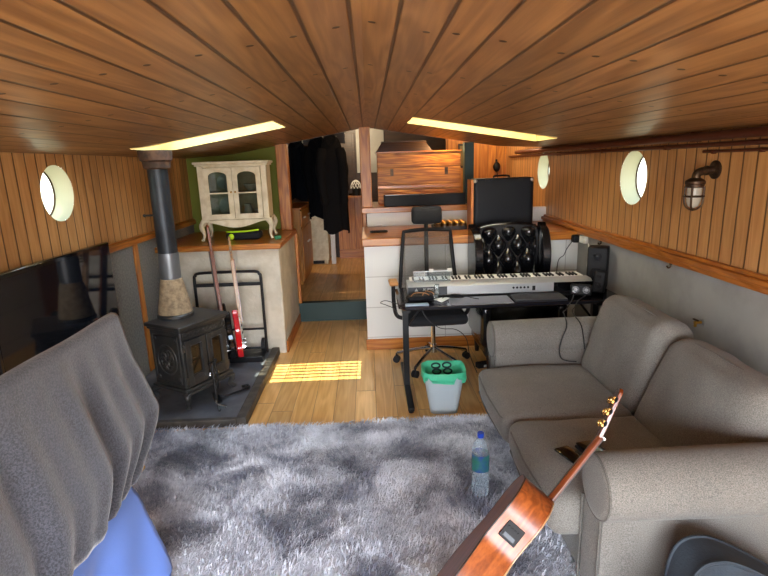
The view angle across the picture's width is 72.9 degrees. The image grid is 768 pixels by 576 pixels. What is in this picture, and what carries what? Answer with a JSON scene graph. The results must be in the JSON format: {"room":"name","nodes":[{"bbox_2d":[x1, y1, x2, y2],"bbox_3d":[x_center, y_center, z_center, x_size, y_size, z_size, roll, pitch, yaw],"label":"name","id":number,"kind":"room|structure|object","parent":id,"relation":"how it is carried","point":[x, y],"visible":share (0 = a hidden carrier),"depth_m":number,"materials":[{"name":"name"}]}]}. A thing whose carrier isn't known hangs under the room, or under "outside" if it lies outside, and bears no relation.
{"room":"ship interior","nodes":[
{"label":"ship interior","id":0,"kind":"room"},
{"bbox_2d":[0,152,192,271],"bbox_3d":[-2.009,-0.602,3.545,0.001,0.740,9.900,-2,13,-1],"label":"wall","id":1,"kind":"structure","parent":0,"point":[111,193],"depth_m":3.42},
{"bbox_2d":[40,165,73,220],"bbox_3d":[-2.062,-0.578,3.189,0.125,0.340,0.340,-2,13,-1],"label":"window","id":2,"kind":"structure","parent":1,"relation":"in","point":[56,188],"depth_m":3.31,"materials":[{"name":"beige paint"}]},
{"bbox_2d":[110,225,241,376],"bbox_3d":[-1.999,0.318,3.762,0.040,1.170,9.900,-2,13,-1],"label":"wall","id":3,"kind":"structure","parent":0,"point":[122,261],"depth_m":4.21,"materials":[{"name":"paint"}]},
{"bbox_2d":[0,242,119,375],"bbox_3d":[-1.922,0.122,3.081,0.088,0.620,1.220,-2,13,-1],"label":"television","id":4,"kind":"object","parent":3,"relation":"attached to","point":[44,303],"visible":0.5,"depth_m":2.93,"materials":[{"name":"black plastic"},{"name":"glass"}]},
{"bbox_2d":[132,244,154,370],"bbox_3d":[-1.990,0.172,4.309,0.015,1.080,0.070,-2,13,-1],"label":"trim","id":5,"kind":"structure","parent":3,"relation":"attached to","point":[134,247],"depth_m":4.29,"materials":[{"name":"orange wood"}]},
{"bbox_2d":[108,218,195,252],"bbox_3d":[-1.936,0.081,2.218,0.030,0.060,7.000,-2,13,-1],"label":"trim","id":6,"kind":"structure","parent":3,"relation":"attached to","point":[131,241],"depth_m":4.23,"materials":[{"name":"orange wood"}]},
{"bbox_2d":[186,146,280,231],"bbox_3d":[-1.595,-1.092,5.570,0.960,0.950,0.040,-2,13,-1],"label":"wall","id":7,"kind":"structure","parent":0,"point":[268,153],"depth_m":5.54,"materials":[{"name":"green paint"}]},
{"bbox_2d":[275,144,293,229],"bbox_3d":[-1.057,-1.066,5.522,0.120,0.888,0.100,-2,13,-1],"label":"trim","id":8,"kind":"structure","parent":7,"relation":"attached to","point":[281,150],"depth_m":5.48,"materials":[{"name":"orange wood"}]},
{"bbox_2d":[179,236,299,352],"bbox_3d":[-1.485,0.033,5.259,1.080,1.000,1.010,-2,13,-1],"label":"wall partition","id":9,"kind":"structure","parent":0,"point":[277,267],"depth_m":4.76,"materials":[{"name":"beige paint"}]},
{"bbox_2d":[155,229,296,252],"bbox_3d":[-1.489,-0.477,5.133,1.105,0.050,1.100,-2,13,-1],"label":"countertop","id":10,"kind":"structure","parent":9,"relation":"on","point":[192,242],"depth_m":4.76,"materials":[{"name":"orange wood"}]},
{"bbox_2d":[192,160,277,241],"bbox_3d":[-1.383,-0.827,4.911,0.679,0.717,0.397,-3,13,-5],"label":"display cabinet","id":11,"kind":"object","parent":10,"relation":"on","point":[238,173],"visible":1,"depth_m":4.76,"materials":[{"name":"beige paint"}]},
{"bbox_2d":[217,174,225,188],"bbox_3d":[-1.523,-1.017,4.970,0.144,0.142,0.039,-2,13,-1],"label":"plate","id":12,"kind":"object","parent":11,"relation":"on","point":[221,179],"visible":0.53,"depth_m":4.97,"materials":[{"name":"white"}]},
{"bbox_2d":[224,177,227,191],"bbox_3d":[-1.454,-0.972,4.863,0.084,0.135,0.084,-2,13,-1],"label":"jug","id":13,"kind":"object","parent":11,"relation":"on","point":[225,185],"visible":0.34,"depth_m":4.84,"materials":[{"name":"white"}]},
{"bbox_2d":[219,197,234,213],"bbox_3d":[-1.495,-0.787,4.993,0.170,0.167,0.046,-2,13,-2],"label":"plate","id":14,"kind":"object","parent":11,"relation":"in","point":[224,203],"visible":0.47,"depth_m":5.00,"materials":[{"name":"white"}]},
{"bbox_2d":[210,190,255,192],"bbox_3d":[-1.386,-0.905,4.897,0.574,0.014,0.290,-3,13,-5],"label":"shelf","id":15,"kind":"object","parent":11,"relation":"attached to","point":[211,191],"depth_m":4.94,"materials":[{"name":"beige paint"}]},
{"bbox_2d":[244,203,252,212],"bbox_3d":[-1.286,-0.743,4.923,0.090,0.110,0.090,-2,13,-1],"label":"jug","id":16,"kind":"object","parent":11,"relation":"in","point":[247,207],"visible":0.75,"depth_m":4.89,"materials":[{"name":"white"}]},
{"bbox_2d":[244,183,255,190],"bbox_3d":[-1.253,-0.950,4.895,0.130,0.065,0.130,-2,13,-1],"label":"bowl","id":17,"kind":"object","parent":11,"relation":"on","point":[250,186],"visible":0.9,"depth_m":4.86,"materials":[{"name":"white"}]},
{"bbox_2d":[226,229,262,239],"bbox_3d":[-1.328,-0.515,4.945,0.320,0.100,0.178,-2,13,-1],"label":"bag","id":18,"kind":"object","parent":10,"relation":"on","point":[255,233],"visible":0.98,"depth_m":4.88,"materials":[{"name":"black fabric"}]},
{"bbox_2d":[287,313,300,351],"bbox_3d":[-0.923,0.447,5.365,0.015,0.110,0.950,-2,13,-1],"label":"baseboard","id":19,"kind":"structure","parent":9,"relation":"attached to","point":[296,326],"depth_m":5.25,"materials":[{"name":"orange wood"}]},
{"bbox_2d":[294,233,301,302],"bbox_3d":[-0.945,-0.214,5.748,0.030,0.780,0.060,-2,13,-1],"label":"trim","id":20,"kind":"structure","parent":9,"relation":"attached to","point":[296,234],"depth_m":5.72,"materials":[{"name":"orange wood"}]},
{"bbox_2d":[299,299,366,321],"bbox_3d":[-0.580,0.257,5.876,0.780,0.222,0.090,-2,13,-1],"label":"trim","id":21,"kind":"structure","parent":9,"relation":"attached to","point":[353,309],"depth_m":5.86,"materials":[{"name":"teal paint"}]},
{"bbox_2d":[156,319,486,432],"bbox_3d":[-0.015,1.176,2.540,4.000,0.060,7.000,-2,13,-1],"label":"floor","id":22,"kind":"structure","parent":0,"point":[328,373],"depth_m":4.19,"materials":[{"name":"brown wood"}]},
{"bbox_2d":[145,347,279,429],"bbox_3d":[-1.456,0.765,4.179,1.010,0.071,1.390,-2,13,-1],"label":"hearth","id":23,"kind":"object","parent":22,"relation":"on","point":[240,407],"visible":0.58,"depth_m":3.79,"materials":[{"name":"stone"}]},
{"bbox_2d":[144,307,236,409],"bbox_3d":[-1.418,0.506,3.858,0.426,0.606,0.490,5,15,28],"label":"wood stove","id":24,"kind":"object","parent":23,"relation":"on","point":[183,349],"visible":0.91,"depth_m":3.71,"materials":[{"name":"metal"}]},
{"bbox_2d":[137,150,193,320],"bbox_3d":[-1.553,-0.370,3.702,0.256,1.178,0.256,-2,13,-1],"label":"stovepipe","id":25,"kind":"object","parent":24,"relation":"on","point":[174,303],"visible":1,"depth_m":3.66,"materials":[{"name":"grey metal"}]},
{"bbox_2d":[208,358,226,410],"bbox_3d":[-1.187,0.684,3.688,0.079,0.318,0.232,-9,15,-28],"label":"tongs","id":26,"kind":"object","parent":23,"relation":"on","point":[214,359],"visible":1,"depth_m":3.69,"materials":[{"name":"black paint"}]},
{"bbox_2d":[193,270,268,362],"bbox_3d":[-1.361,0.238,4.595,0.606,0.781,0.335,-2,13,-1],"label":"guitar stand","id":27,"kind":"object","parent":23,"relation":"on","point":[257,355],"visible":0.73,"depth_m":4.57,"materials":[{"name":"black paint"}]},
{"bbox_2d":[206,225,236,358],"bbox_3d":[-1.384,0.048,4.428,0.109,1.145,0.445,-8,15,-24],"label":"electric guitar","id":28,"kind":"object","parent":27,"relation":"on","point":[231,348],"visible":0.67,"depth_m":4.40,"materials":[{"name":"black"}]},
{"bbox_2d":[228,237,246,357],"bbox_3d":[-1.255,0.097,4.433,0.085,1.037,0.372,-5,14,-12],"label":"electric guitar","id":29,"kind":"object","parent":27,"relation":"on","point":[237,316],"visible":1,"depth_m":4.44,"materials":[{"name":"red paint"}]},
{"bbox_2d":[212,384,249,401],"bbox_3d":[-1.127,0.766,3.903,0.100,0.052,0.303,9,17,37],"label":"scraper","id":30,"kind":"object","parent":23,"relation":"on","point":[219,396],"visible":0.96,"depth_m":3.85,"materials":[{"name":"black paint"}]},
{"bbox_2d":[132,413,579,575],"bbox_3d":[-0.334,1.208,2.201,2.429,0.053,2.727,-2,13,-1],"label":"shaggy rug","id":31,"kind":"object","parent":22,"relation":"on","point":[391,497],"visible":0.8,"depth_m":2.71,"materials":[{"name":"carpet"}]},
{"bbox_2d":[471,431,488,491],"bbox_3d":[0.492,0.894,2.654,0.089,0.347,0.089,-2,13,-1],"label":"water bottle","id":32,"kind":"object","parent":31,"relation":"on","point":[480,456],"visible":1,"depth_m":2.62,"materials":[{"name":"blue plastic"}]},
{"bbox_2d":[437,388,623,575],"bbox_3d":[0.452,0.790,1.867,0.830,0.835,0.370,-9,15,-28],"label":"acoustic guitar","id":33,"kind":"object","parent":31,"relation":"on","point":[492,548],"visible":1,"depth_m":1.72,"materials":[{"name":"brown wood"}]},
{"bbox_3d":[-1.122,0.867,1.436,0.200,1.096,1.805,-2,13,-1],"label":"clothes airer","id":34,"kind":"object","parent":31,"relation":"on","visible":0},
{"bbox_2d":[0,312,158,575],"bbox_3d":[-1.096,0.633,1.434,0.251,0.684,2.012,-2,13,-1],"label":"blanket","id":35,"kind":"object","parent":34,"relation":"on","point":[79,417],"visible":1,"depth_m":1.73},
{"bbox_2d":[73,486,172,575],"bbox_3d":[-0.976,1.169,1.494,0.226,0.351,1.530,-2,13,-1],"label":"sheet","id":36,"kind":"object","parent":34,"relation":"hanging from","point":[132,545],"visible":0.73,"depth_m":2.06,"materials":[{"name":"blue fabric"}]},
{"bbox_2d":[388,206,469,377],"bbox_3d":[0.406,0.004,4.382,0.725,1.340,0.658,-3,13,-3],"label":"office chair","id":37,"kind":"object","parent":22,"relation":"on","point":[425,215],"visible":0.67,"depth_m":4.49,"materials":[{"name":"fabric"}]},
{"bbox_2d":[421,360,466,413],"bbox_3d":[0.415,0.702,3.649,0.316,0.320,0.268,-1,13,2],"label":"waste bin","id":38,"kind":"object","parent":22,"relation":"on","point":[443,380],"visible":1,"depth_m":3.57,"materials":[{"name":"grey plastic"}]},
{"bbox_2d":[475,360,486,368],"bbox_3d":[0.844,0.648,4.414,0.125,0.044,0.062,-6,14,-18],"label":"supplies","id":39,"kind":"object","parent":22,"relation":"on","point":[480,364],"visible":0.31,"depth_m":4.38,"materials":[{"name":"black plastic"}]},
{"bbox_2d":[395,284,621,412],"bbox_3d":[0.940,0.355,3.996,1.660,0.804,0.910,-2,13,-1],"label":"desk","id":40,"kind":"object","parent":22,"relation":"on","point":[596,300],"depth_m":3.88,"materials":[{"name":"black"}]},
{"bbox_2d":[380,300,412,315],"bbox_3d":[0.082,0.152,3.861,0.248,0.160,0.103,-8,15,-23],"label":"cable","id":41,"kind":"object","parent":40,"relation":"on","point":[384,300],"visible":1,"depth_m":3.80,"materials":[{"name":"black plastic"}]},
{"bbox_2d":[405,303,428,306],"bbox_3d":[0.240,0.121,3.784,0.170,0.011,0.055,-2,13,-1],"label":"tablet","id":42,"kind":"object","parent":40,"relation":"on","point":[406,304],"visible":1,"depth_m":3.77,"materials":[{"name":"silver metal"}]},
{"bbox_2d":[406,290,435,301],"bbox_3d":[0.277,0.062,3.897,0.217,0.066,0.098,-5,14,-13],"label":"pouch","id":43,"kind":"object","parent":40,"relation":"on","point":[424,295],"visible":1,"depth_m":3.87,"materials":[{"name":"black"}]},
{"bbox_2d":[434,297,448,302],"bbox_3d":[0.425,0.087,3.903,0.088,0.004,0.147,6,16,31],"label":"paper sheet","id":44,"kind":"object","parent":40,"relation":"on","point":[441,299],"visible":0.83,"depth_m":3.90,"materials":[{"name":"white"}]},
{"bbox_2d":[422,310,476,371],"bbox_3d":[0.561,0.434,4.000,0.561,0.655,0.160,-10,16,-31],"label":"cable","id":45,"kind":"object","parent":40,"relation":"hanging from","point":[422,310],"visible":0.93,"depth_m":3.90,"materials":[{"name":"black plastic"}]},
{"bbox_2d":[448,295,513,304],"bbox_3d":[0.713,0.090,3.869,0.460,0.003,0.220,-2,13,-1],"label":"mat","id":46,"kind":"object","parent":40,"relation":"on","point":[498,299],"visible":1,"depth_m":3.85,"materials":[{"name":"grey"}]},
{"bbox_2d":[442,294,478,298],"bbox_3d":[0.581,0.063,3.923,0.274,0.019,0.094,2,14,15],"label":"cable tangle","id":47,"kind":"object","parent":46,"relation":"on","point":[450,294],"visible":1,"depth_m":3.92,"materials":[{"name":"black plastic"}]},
{"bbox_2d":[406,271,592,294],"bbox_3d":[0.892,-0.035,4.125,1.420,0.116,0.286,-2,13,0],"label":"digital piano","id":48,"kind":"object","parent":40,"relation":"on","point":[545,281],"visible":0.77,"depth_m":4.00,"materials":[{"name":"silver metal"}]},
{"bbox_2d":[413,268,451,281],"bbox_3d":[0.381,-0.101,4.066,0.302,0.093,0.042,-2,13,-1],"label":"keyboard","id":49,"kind":"object","parent":48,"relation":"on","point":[442,275],"visible":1,"depth_m":4.07,"materials":[{"name":"white plastic"}]},
{"bbox_2d":[510,292,567,301],"bbox_3d":[1.143,0.069,3.857,0.379,0.022,0.201,-2,13,0],"label":"laptop sleeve","id":50,"kind":"object","parent":40,"relation":"on","point":[554,296],"visible":1,"depth_m":3.81,"materials":[{"name":"black fabric"}]},
{"bbox_2d":[570,284,591,295],"bbox_3d":[1.468,0.013,3.876,0.150,0.097,0.106,3,14,20],"label":"speaker","id":51,"kind":"object","parent":40,"relation":"on","point":[575,289],"visible":1,"depth_m":3.84},
{"bbox_2d":[586,245,609,288],"bbox_3d":[1.685,-0.166,4.102,0.150,0.330,0.132,5,15,28],"label":"speaker","id":52,"kind":"object","parent":40,"relation":"on","point":[598,255],"visible":0.63,"depth_m":4.04},
{"bbox_2d":[592,270,607,292],"bbox_3d":[1.634,-0.048,3.937,0.098,0.180,0.127,5,15,27],"label":"speaker","id":53,"kind":"object","parent":40,"relation":"on","point":[600,277],"visible":1,"depth_m":3.89},
{"bbox_2d":[468,222,566,367],"bbox_3d":[1.118,0.054,4.442,0.712,1.172,0.666,-2,13,-1],"label":"leather armchair","id":54,"kind":"object","parent":22,"relation":"on","point":[497,247],"visible":0.48,"depth_m":4.55,"materials":[{"name":"black"}]},
{"bbox_2d":[492,306,548,320],"bbox_3d":[1.128,0.295,4.424,0.516,0.212,0.520,-2,13,-1],"label":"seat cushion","id":55,"kind":"object","parent":54,"relation":"on","point":[521,312],"depth_m":4.37,"materials":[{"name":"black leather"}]},
{"bbox_2d":[479,297,767,575],"bbox_3d":[1.207,0.615,2.673,1.228,0.893,1.858,-2,13,-1],"label":"sofa","id":56,"kind":"object","parent":22,"relation":"on","point":[685,445],"visible":0.98,"depth_m":2.21,"materials":[{"name":"grey fabric"}]},
{"bbox_2d":[479,365,631,441],"bbox_3d":[0.951,0.654,3.023,0.729,0.235,0.702,-2,13,-1],"label":"seat cushion","id":57,"kind":"object","parent":56,"relation":"on","point":[510,395],"depth_m":2.88,"materials":[{"name":"grey fabric"}]},
{"bbox_2d":[554,446,580,463],"bbox_3d":[0.810,0.721,2.233,0.075,0.012,0.150,-6,14,-23],"label":"smartphone","id":58,"kind":"object","parent":56,"relation":"on","point":[570,454],"visible":0.57,"depth_m":2.24,"materials":[{"name":"black"}]},
{"bbox_2d":[559,295,575,361],"bbox_3d":[1.250,0.258,3.557,0.109,0.274,0.669,2,14,17],"label":"cable","id":59,"kind":"object","parent":56,"relation":"on","point":[573,295],"visible":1,"depth_m":3.28,"materials":[{"name":"black plastic"}]},
{"bbox_2d":[572,295,585,348],"bbox_3d":[1.333,0.219,3.564,0.092,0.204,0.610,3,14,20],"label":"cable","id":60,"kind":"object","parent":56,"relation":"on","point":[585,295],"visible":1,"depth_m":3.31,"materials":[{"name":"black plastic"}]},
{"bbox_2d":[508,417,665,533],"bbox_3d":[0.979,0.811,2.352,0.726,0.237,0.686,-2,13,-1],"label":"seat cushion","id":61,"kind":"object","parent":56,"relation":"on","point":[532,442],"depth_m":2.36,"materials":[{"name":"grey fabric"}]},
{"bbox_2d":[575,440,605,452],"bbox_3d":[0.899,0.701,2.252,0.090,0.027,0.120,-4,13,-16],"label":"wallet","id":62,"kind":"object","parent":56,"relation":"on","point":[581,446],"visible":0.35,"depth_m":2.27,"materials":[{"name":"black"}]},
{"bbox_2d":[582,297,693,413],"bbox_3d":[1.420,0.371,2.978,0.376,0.575,0.702,-2,13,-1],"label":"cushion","id":63,"kind":"object","parent":56,"relation":"on","point":[628,340],"depth_m":2.80,"materials":[{"name":"grey fabric"}]},
{"bbox_2d":[634,339,767,446],"bbox_3d":[1.445,0.567,2.311,0.384,0.565,0.712,-2,13,-1],"label":"cushion","id":64,"kind":"object","parent":56,"relation":"on","point":[691,392],"depth_m":2.23,"materials":[{"name":"grey fabric"}]},
{"bbox_2d":[664,535,767,575],"bbox_3d":[1.150,1.062,1.642,0.635,0.472,0.252,-2,13,-1],"label":"bag","id":65,"kind":"object","parent":22,"relation":"on","point":[693,555],"visible":1,"depth_m":1.65,"materials":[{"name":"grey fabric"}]},
{"bbox_2d":[298,257,365,311],"bbox_3d":[-0.178,-0.079,7.378,4.000,0.276,3.000,-2,13,-1],"label":"floor","id":66,"kind":"structure","parent":0,"point":[345,279],"depth_m":6.86,"materials":[{"name":"brown wood"}]},
{"bbox_2d":[292,202,313,284],"bbox_3d":[-1.144,-0.641,7.134,0.254,0.990,1.095,-2,13,-1],"label":"base cabinet","id":67,"kind":"object","parent":66,"relation":"on","point":[301,214],"visible":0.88,"depth_m":6.75,"materials":[{"name":"brown wood"}]},
{"bbox_2d":[310,216,330,263],"bbox_3d":[-1.076,-0.801,8.212,0.420,0.800,0.428,-2,13,-1],"label":"base cabinet","id":68,"kind":"object","parent":66,"relation":"on","point":[321,244],"visible":0.47,"depth_m":8.03,"materials":[{"name":"paint"}]},
{"bbox_2d":[313,260,324,263],"bbox_3d":[-1.059,-0.402,8.131,0.260,0.050,0.010,-2,13,-1],"label":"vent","id":69,"kind":"object","parent":68,"relation":"attached to","point":[314,261],"depth_m":8.13,"materials":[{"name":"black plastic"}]},
{"bbox_2d":[330,234,336,263],"bbox_3d":[-0.788,-0.683,8.063,0.070,0.620,0.050,-2,13,-1],"label":"post","id":70,"kind":"object","parent":66,"relation":"on","point":[333,244],"visible":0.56,"depth_m":8.06,"materials":[{"name":"white paint"}]},
{"bbox_2d":[315,135,349,234],"bbox_3d":[-0.702,-1.411,7.149,0.450,1.344,0.260,-2,13,-1],"label":"coat","id":71,"kind":"object","parent":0,"point":[331,166],"visible":0.99,"depth_m":7.06,"materials":[{"name":"black fabric"}]},
{"bbox_2d":[339,195,363,249],"bbox_3d":[-0.502,-0.981,8.424,0.470,1.014,0.170,-2,13,-1],"label":"wall","id":72,"kind":"structure","parent":0,"point":[352,240],"depth_m":8.47,"materials":[{"name":"brown wood"}]},
{"bbox_2d":[340,249,363,258],"bbox_3d":[-0.489,-0.566,8.558,0.470,0.144,0.020,-2,13,-1],"label":"baseboard","id":73,"kind":"structure","parent":72,"relation":"attached to","point":[349,253],"depth_m":8.55,"materials":[{"name":"orange wood"}]},
{"bbox_2d":[350,180,360,195],"bbox_3d":[-0.448,-1.598,8.284,0.165,0.245,0.140,5,15,28],"label":"lamp","id":74,"kind":"object","parent":72,"relation":"on","point":[355,191],"visible":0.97,"depth_m":8.25,"materials":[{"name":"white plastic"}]},
{"bbox_2d":[363,214,366,226],"bbox_3d":[-0.224,-0.596,6.822,0.040,0.989,2.440,-2,13,-1],"label":"wall","id":75,"kind":"structure","parent":0,"point":[364,215],"depth_m":5.54,"materials":[{"name":"brown wood"}]},
{"bbox_2d":[296,128,445,256],"bbox_3d":[-0.261,-1.568,8.473,4.000,2.150,0.080,-2,13,-1],"label":"wall","id":76,"kind":"structure","parent":0,"point":[435,143],"depth_m":8.30,"materials":[{"name":"white paint"}]},
{"bbox_2d":[341,133,356,192],"bbox_3d":[-0.623,-1.988,8.323,0.340,0.940,0.035,-2,13,-1],"label":"door","id":77,"kind":"structure","parent":76,"relation":"in","point":[349,145],"depth_m":8.29,"materials":[{"name":"brown wood"}]},
{"bbox_2d":[0,0,767,158],"bbox_3d":[-0.078,-0.751,2.082,4.000,0.262,7.000,-2,13,-1],"label":"ceiling","id":78,"kind":"structure","parent":0,"point":[78,77],"depth_m":1.60,"materials":[{"name":"brown wood"}]},
{"bbox_2d":[130,121,285,149],"bbox_3d":[-1.154,-1.135,3.472,0.945,0.390,0.550,-2,13,-1],"label":"window","id":79,"kind":"structure","parent":78,"relation":"attached to","point":[270,125],"depth_m":3.74,"materials":[{"name":"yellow glass"}]},
{"bbox_2d":[407,117,556,140],"bbox_3d":[0.726,-1.323,3.998,1.100,0.386,0.540,-2,13,-1],"label":"window","id":80,"kind":"structure","parent":78,"relation":"attached to","point":[414,120],"depth_m":4.25,"materials":[{"name":"yellow glass"}]},
{"bbox_2d":[366,206,545,226],"bbox_3d":[0.776,-0.694,5.619,1.930,0.305,0.080,-2,13,-1],"label":"wall","id":81,"kind":"structure","parent":0,"point":[400,218],"depth_m":5.55,"materials":[{"name":"white paint"}]},
{"bbox_2d":[359,127,371,207],"bbox_3d":[-0.191,-1.249,5.404,0.110,0.813,0.100,-2,13,-1],"label":"trim","id":82,"kind":"structure","parent":81,"relation":"attached to","point":[364,132],"depth_m":5.35,"materials":[{"name":"orange wood"}]},
{"bbox_2d":[361,202,466,213],"bbox_3d":[0.349,-0.929,5.873,1.195,0.060,0.870,-2,13,-1],"label":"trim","id":83,"kind":"structure","parent":81,"relation":"on","point":[376,208],"depth_m":5.45,"materials":[{"name":"orange wood"}]},
{"bbox_2d":[375,149,461,204],"bbox_3d":[0.382,-1.266,5.930,0.934,0.567,0.417,-2,13,-1],"label":"wooden chest","id":84,"kind":"object","parent":83,"relation":"on","point":[432,171],"visible":0.94,"depth_m":5.73,"materials":[{"name":"orange wood"}]},
{"bbox_2d":[376,140,430,151],"bbox_3d":[0.212,-1.587,5.836,0.614,0.112,0.325,-2,13,-1],"label":"wooden box","id":85,"kind":"object","parent":84,"relation":"on","point":[420,145],"visible":0.94,"depth_m":5.70,"materials":[{"name":"brown wood"}]},
{"bbox_2d":[384,192,465,206],"bbox_3d":[0.427,-0.943,5.528,0.857,0.122,0.150,-2,13,-1],"label":"case","id":86,"kind":"object","parent":83,"relation":"on","point":[445,198],"visible":1,"depth_m":5.46,"materials":[{"name":"black plastic"}]},
{"bbox_2d":[463,142,473,202],"bbox_3d":[0.902,-1.231,5.568,0.100,0.635,0.100,-2,13,-1],"label":"trim","id":87,"kind":"structure","parent":81,"relation":"attached to","point":[468,147],"depth_m":5.50,"materials":[{"name":"teal paint"}]},
{"bbox_2d":[364,240,577,338],"bbox_3d":[0.797,-0.036,5.271,1.955,0.985,0.900,-2,13,-1],"label":"wall","id":88,"kind":"structure","parent":0,"point":[381,262],"depth_m":4.78,"materials":[{"name":"white tile"}]},
{"bbox_2d":[366,335,474,349],"bbox_3d":[0.818,0.497,4.928,1.970,0.105,0.015,-2,13,-1],"label":"baseboard","id":89,"kind":"structure","parent":88,"relation":"attached to","point":[387,343],"depth_m":4.91,"materials":[{"name":"orange wood"}]},
{"bbox_2d":[361,221,579,246],"bbox_3d":[0.771,-0.547,5.129,1.975,0.075,0.940,-2,13,-1],"label":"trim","id":90,"kind":"structure","parent":88,"relation":"on","point":[392,237],"depth_m":4.70,"materials":[{"name":"orange wood"}]},
{"bbox_2d":[370,230,387,232],"bbox_3d":[-0.050,-0.548,5.030,0.170,0.022,0.045,-4,13,-7],"label":"remote control","id":91,"kind":"object","parent":90,"relation":"on","point":[372,231],"visible":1,"depth_m":5.01,"materials":[{"name":"black plastic"}]},
{"bbox_2d":[431,224,466,229],"bbox_3d":[0.655,-0.610,5.172,0.340,0.034,0.240,-2,13,-1],"label":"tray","id":92,"kind":"object","parent":90,"relation":"on","point":[432,225],"visible":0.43,"depth_m":5.06,"materials":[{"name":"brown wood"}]},
{"bbox_2d":[467,175,533,229],"bbox_3d":[1.082,-0.796,4.854,0.578,0.514,0.216,-2,13,-1],"label":"case","id":93,"kind":"object","parent":90,"relation":"on","point":[503,199],"visible":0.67,"depth_m":4.75,"materials":[{"name":"black"}]},
{"bbox_2d":[446,139,505,191],"bbox_3d":[1.271,-1.301,7.213,0.820,2.084,0.050,-2,13,-1],"label":"wall","id":94,"kind":"structure","parent":0,"point":[485,155],"depth_m":7.08,"materials":[{"name":"brown wood"}]},
{"bbox_2d":[458,144,462,167],"bbox_3d":[1.066,-1.792,7.049,0.120,0.320,0.022,-2,13,-1],"label":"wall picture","id":95,"kind":"object","parent":94,"relation":"attached to","point":[460,146],"visible":0.32,"depth_m":7.03,"materials":[{"name":"brown wood"}]},
{"bbox_2d":[460,146,462,165],"bbox_3d":[1.067,-1.789,7.039,0.080,0.260,0.001,-2,13,-1],"label":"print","id":96,"kind":"object","parent":95,"relation":"attached to","point":[461,147],"depth_m":7.04,"materials":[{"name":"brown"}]},
{"bbox_2d":[493,159,499,177],"bbox_3d":[1.534,-1.574,7.085,0.100,0.350,0.080,-2,13,-1],"label":"lamp","id":97,"kind":"object","parent":94,"relation":"attached to","point":[496,166],"visible":0.83,"depth_m":7.04,"materials":[{"name":"black metal"}]},
{"bbox_2d":[506,125,767,274],"bbox_3d":[1.789,-0.703,3.645,0.001,0.830,9.900,-2,13,-1],"label":"wall","id":98,"kind":"structure","parent":0,"point":[730,227],"depth_m":3.24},
{"bbox_2d":[538,156,548,188],"bbox_3d":[1.783,-1.266,5.619,0.125,0.380,0.380,-2,13,-1],"label":"window","id":99,"kind":"structure","parent":98,"relation":"in","point":[543,165],"depth_m":5.78,"materials":[{"name":"beige paint"}]},
{"bbox_2d":[620,151,646,204],"bbox_3d":[1.846,-0.791,3.729,0.125,0.380,0.380,-2,13,-1],"label":"window","id":100,"kind":"structure","parent":98,"relation":"in","point":[633,177],"depth_m":3.87,"materials":[{"name":"beige paint"}]},
{"bbox_2d":[508,139,767,157],"bbox_3d":[1.785,-0.785,2.854,0.037,0.032,8.200,-2,13,-1],"label":"pipe","id":101,"kind":"object","parent":98,"relation":"attached to","point":[755,141],"visible":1,"depth_m":3.24,"materials":[{"name":"brown metal"}]},
{"bbox_2d":[515,126,767,153],"bbox_3d":[1.774,-0.785,2.648,0.068,0.054,7.800,-2,13,-1],"label":"pipe","id":102,"kind":"object","parent":98,"relation":"attached to","point":[760,131],"visible":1,"depth_m":3.15,"materials":[{"name":"brown metal"}]},
{"bbox_2d":[683,160,721,210],"bbox_3d":[1.730,-0.559,2.849,0.165,0.269,0.112,-2,13,-1],"label":"wall lamp","id":103,"kind":"object","parent":98,"relation":"attached to","point":[694,185],"visible":1,"depth_m":2.82,"materials":[{"name":"brown metal"}]},
{"bbox_2d":[702,147,767,153],"bbox_3d":[1.857,-0.284,0.893,0.023,0.022,4.150,-2,13,-1],"label":"pipe","id":104,"kind":"object","parent":98,"relation":"attached to","point":[761,149],"visible":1,"depth_m":2.63,"materials":[{"name":"brown metal"}]},
{"bbox_2d":[574,234,767,377],"bbox_3d":[1.839,0.215,3.864,0.040,1.080,9.900,-2,13,-1],"label":"wall","id":105,"kind":"structure","parent":0,"point":[735,317],"depth_m":3.04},
{"bbox_2d":[571,234,587,243],"bbox_3d":[1.731,-0.431,4.609,0.089,0.070,0.165,-2,13,-1],"label":"plug adaptor","id":106,"kind":"object","parent":105,"relation":"attached to","point":[575,238],"visible":1,"depth_m":4.63,"materials":[{"name":"white paint"}]},
{"bbox_2d":[541,214,767,294],"bbox_3d":[1.799,-0.149,3.056,0.050,0.085,8.500,-2,13,-1],"label":"trim","id":107,"kind":"structure","parent":105,"relation":"attached to","point":[751,280],"depth_m":3.15,"materials":[{"name":"orange wood"}]},
{"bbox_2d":[693,318,703,326],"bbox_3d":[1.815,0.200,3.006,0.046,0.047,0.045,-2,13,-1],"label":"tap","id":108,"kind":"object","parent":105,"relation":"attached to","point":[700,321],"visible":1,"depth_m":3.00,"materials":[{"name":"gold metal"}]},
{"bbox_3d":[-0.249,-2.259,6.860,4.000,0.040,3.000,-2,13,-1],"label":"ceiling","id":109,"kind":"structure","parent":0,"visible":0},
{"bbox_2d":[301,132,344,144],"bbox_3d":[-0.948,-2.186,7.362,0.780,0.290,0.113,-2,13,-1],"label":"rail","id":110,"kind":"object","parent":109,"relation":"hanging from","point":[341,136],"visible":0.09,"depth_m":7.41,"materials":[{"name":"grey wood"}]},
{"bbox_2d":[288,141,307,201],"bbox_3d":[-1.217,-1.648,7.313,0.384,0.862,0.259,-2,13,-1],"label":"coat","id":111,"kind":"object","parent":110,"relation":"hanging from","point":[295,149],"visible":0.57,"depth_m":7.25,"materials":[{"name":"black fabric"}]},
{"bbox_2d":[302,137,322,218],"bbox_3d":[-0.906,-1.534,7.267,0.435,1.143,0.262,-2,13,-1],"label":"coat","id":112,"kind":"object","parent":110,"relation":"hanging from","point":[309,154],"visible":0.48,"depth_m":7.17,"materials":[{"name":"black fabric"}]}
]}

